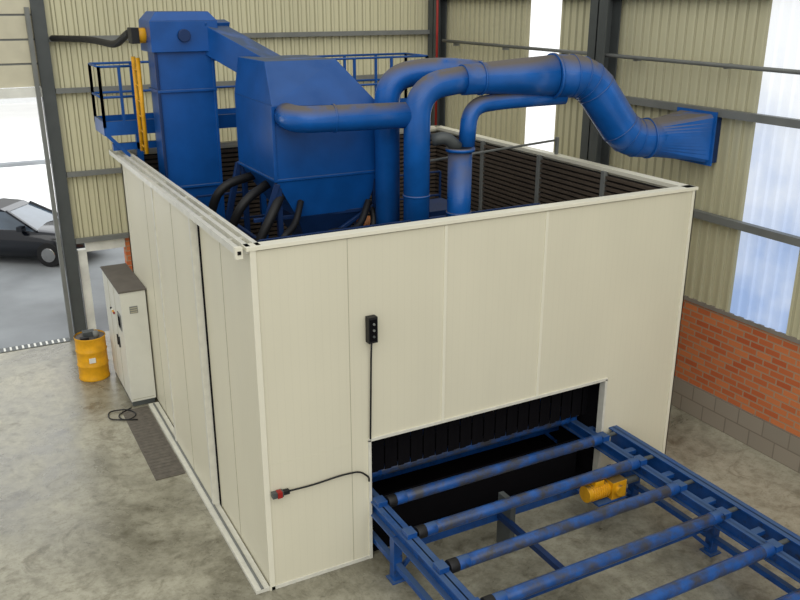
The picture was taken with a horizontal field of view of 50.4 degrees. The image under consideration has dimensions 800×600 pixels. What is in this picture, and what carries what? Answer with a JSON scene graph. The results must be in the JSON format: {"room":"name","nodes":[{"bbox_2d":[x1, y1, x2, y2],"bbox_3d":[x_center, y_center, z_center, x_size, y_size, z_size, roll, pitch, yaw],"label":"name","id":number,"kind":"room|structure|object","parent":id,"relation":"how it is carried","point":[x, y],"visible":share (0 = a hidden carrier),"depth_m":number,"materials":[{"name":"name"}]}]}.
{"room":"workshop","nodes":[
{"label":"workshop","id":0,"kind":"room"},
{"bbox_2d":[44,0,427,270],"bbox_3d":[-3.067,-4.300,19.483,8.950,9.200,0.235,-10,22,-26],"label":"wall","id":1,"kind":"structure","parent":0,"point":[97,202],"depth_m":18.21,"materials":[{"name":"beige metal"}]},
{"bbox_2d":[0,0,124,339],"bbox_3d":[-9.412,-3.281,16.088,7.620,9.540,0.320,-10,22,-26],"label":"door","id":2,"kind":"structure","parent":1,"relation":"in","point":[25,55],"depth_m":17.14,"materials":[{"name":"grey metal"}]},
{"bbox_2d":[0,331,799,599],"bbox_3d":[-4.096,4.917,7.492,24.350,0.200,24.200,-10,22,-26],"label":"floor","id":3,"kind":"structure","parent":0,"point":[84,514],"depth_m":12.03,"materials":[{"name":"concrete"}]},
{"bbox_2d":[0,337,69,352],"bbox_3d":[-9.898,1.332,17.319,6.010,0.020,0.240,-10,22,-26],"label":"floor drain","id":4,"kind":"object","parent":3,"relation":"on","point":[62,340],"visible":1,"depth_m":18.31,"materials":[{"name":"grey metal"}]},
{"bbox_2d":[73,329,109,381],"bbox_3d":[-6.049,1.046,16.686,0.596,0.980,0.598,-10,22,-26],"label":"drum","id":5,"kind":"object","parent":3,"relation":"on","point":[90,344],"visible":1,"depth_m":16.50,"materials":[{"name":"yellow paint"}]},
{"bbox_2d":[108,407,137,420],"bbox_3d":[-4.957,2.069,15.184,0.472,0.034,0.590,-10,22,-26],"label":"power cable","id":6,"kind":"object","parent":3,"relation":"on","point":[128,409],"visible":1,"depth_m":15.23,"materials":[{"name":"black rubber"}]},
{"bbox_2d":[100,263,155,405],"bbox_3d":[-5.109,0.628,15.992,0.490,2.230,1.740,-10,22,-26],"label":"tall cabinet","id":7,"kind":"object","parent":3,"relation":"on","point":[125,297],"visible":1,"depth_m":15.41,"materials":[{"name":"grey metal"}]},
{"bbox_2d":[122,406,184,480],"bbox_3d":[-4.205,2.369,14.382,0.460,0.018,2.650,-10,22,-26],"label":"floor plate","id":8,"kind":"object","parent":3,"relation":"on","point":[158,453],"visible":1,"depth_m":14.22,"materials":[{"name":"grey metal"}]},
{"bbox_2d":[109,125,698,594],"bbox_3d":[-0.481,-0.039,14.459,6.890,4.510,7.330,-10,22,-26],"label":"enclosure","id":9,"kind":"object","parent":3,"relation":"on","point":[572,301],"visible":0.93,"depth_m":11.34,"materials":[{"name":"beige metal"}]},
{"bbox_2d":[127,11,224,218],"bbox_3d":[-3.685,-1.395,14.740,1.320,6.840,0.840,-10,22,-26],"label":"bucket elevator","id":10,"kind":"object","parent":9,"relation":"on","point":[183,88],"visible":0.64,"depth_m":13.86,"materials":[{"name":"blue paint"}]},
{"bbox_2d":[49,30,127,47],"bbox_3d":[-5.501,-4.728,15.198,0.287,0.359,4.111,-15,24,-36],"label":"air hose","id":11,"kind":"object","parent":10,"relation":"attached to","point":[123,37],"visible":0.86,"depth_m":15.34,"materials":[{"name":"black rubber"}]},
{"bbox_2d":[204,19,278,72],"bbox_3d":[-2.568,-3.980,13.652,1.546,0.982,0.540,13,23,33],"label":"chute","id":12,"kind":"object","parent":10,"relation":"attached to","point":[226,44],"visible":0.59,"depth_m":13.54,"materials":[{"name":"blue paint"}]},
{"bbox_2d":[88,53,427,238],"bbox_3d":[-2.287,-1.664,16.569,6.345,6.130,1.608,-10,22,-26],"label":"railing","id":13,"kind":"object","parent":9,"relation":"on","point":[140,123],"visible":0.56,"depth_m":14.80,"materials":[{"name":"blue metal"}]},
{"bbox_2d":[271,471,369,499],"bbox_3d":[-0.960,2.330,10.577,1.322,0.225,0.080,-10,22,-26],"label":"power cable","id":14,"kind":"object","parent":9,"relation":"attached to","point":[278,494],"visible":1,"depth_m":10.40,"materials":[{"name":"black rubber"}]},
{"bbox_2d":[195,170,540,241],"bbox_3d":[-0.567,0.073,14.455,5.100,4.300,3.420,-10,22,-26],"label":"machine","id":15,"kind":"object","parent":9,"relation":"on","point":[438,206],"visible":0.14,"depth_m":13.78,"materials":[{"name":"blue paint"}]},
{"bbox_2d":[208,55,375,241],"bbox_3d":[-1.678,-2.051,13.150,2.392,3.226,2.503,-10,22,-26],"label":"hopper","id":16,"kind":"object","parent":15,"relation":"on","point":[325,181],"visible":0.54,"depth_m":12.67,"materials":[{"name":"blue paint"}]},
{"bbox_2d":[274,53,721,223],"bbox_3d":[1.650,-2.130,13.178,7.115,3.265,1.042,-6,20,-16],"label":"ductwork","id":17,"kind":"object","parent":15,"relation":"attached to","point":[685,134],"visible":0.99,"depth_m":12.54,"materials":[{"name":"blue paint"}]},
{"bbox_2d":[365,315,377,438],"bbox_3d":[-0.334,0.984,10.433,0.120,1.660,0.120,-10,22,-26],"label":"station","id":18,"kind":"object","parent":9,"relation":"attached to","point":[371,321],"visible":1,"depth_m":10.20,"materials":[{"name":"black plastic"}]},
{"bbox_2d":[430,137,558,161],"bbox_3d":[1.504,-2.344,13.778,3.167,0.290,0.059,-15,24,-36],"label":"rod","id":19,"kind":"object","parent":9,"relation":"on","point":[556,140],"visible":0.78,"depth_m":14.07,"materials":[{"name":"grey metal"}]},
{"bbox_2d":[48,0,799,246],"bbox_3d":[2.209,-1.011,10.165,8.910,9.200,22.160,-10,22,-26],"label":"frame","id":20,"kind":"object","parent":3,"relation":"on","point":[605,15],"visible":0.3,"depth_m":15.78,"materials":[{"name":"grey metal"}]},
{"bbox_2d":[435,0,799,124],"bbox_3d":[5.844,-3.072,11.799,0.278,6.000,20.650,-10,22,-26],"label":"pipe","id":21,"kind":"object","parent":20,"relation":"attached to","point":[455,42],"visible":0.84,"depth_m":14.93,"materials":[{"name":"grey metal"}]},
{"bbox_2d":[371,398,799,599],"bbox_3d":[2.088,3.051,11.030,4.210,0.964,6.170,-10,22,-26],"label":"conveyor","id":22,"kind":"object","parent":3,"relation":"on","point":[717,510],"visible":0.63,"depth_m":10.82,"materials":[{"name":"blue metal"}]},
{"bbox_2d":[576,474,638,506],"bbox_3d":[2.897,2.550,11.945,0.950,0.340,0.580,-10,22,-26],"label":"motor","id":23,"kind":"object","parent":22,"relation":"attached to","point":[612,489],"visible":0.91,"depth_m":11.70,"materials":[{"name":"yellow paint"}]},
{"bbox_2d":[445,0,799,472],"bbox_3d":[6.227,-1.735,12.218,0.250,9.200,22.200,-10,22,-26],"label":"wall","id":24,"kind":"structure","parent":0,"point":[737,370],"depth_m":14.07,"materials":[{"name":"grey metal"}]},
{"label":"outside","id":25,"kind":"structure","parent":0,"visible":0},
{"bbox_2d":[0,102,124,348],"bbox_3d":[-32.386,-15.384,64.861,120.000,0.340,109.800,-10,22,-26],"label":"ground","id":26,"kind":"structure","parent":25,"point":[32,303],"depth_m":23.49,"materials":[{"name":"concrete"}]},
{"bbox_2d":[0,87,41,103],"bbox_3d":[-37.680,-14.192,56.676,33.000,3.300,1.100,-10,22,-26],"label":"wall","id":27,"kind":"structure","parent":26,"relation":"on","point":[31,99],"depth_m":61.67,"materials":[{"name":"concrete"}]},
{"bbox_2d":[0,198,84,266],"bbox_3d":[-11.002,-2.014,24.531,4.605,1.570,2.010,2,20,7],"label":"car","id":28,"kind":"object","parent":26,"relation":"on","point":[27,230],"visible":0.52,"depth_m":23.75,"materials":[{"name":"paint"}]}
]}

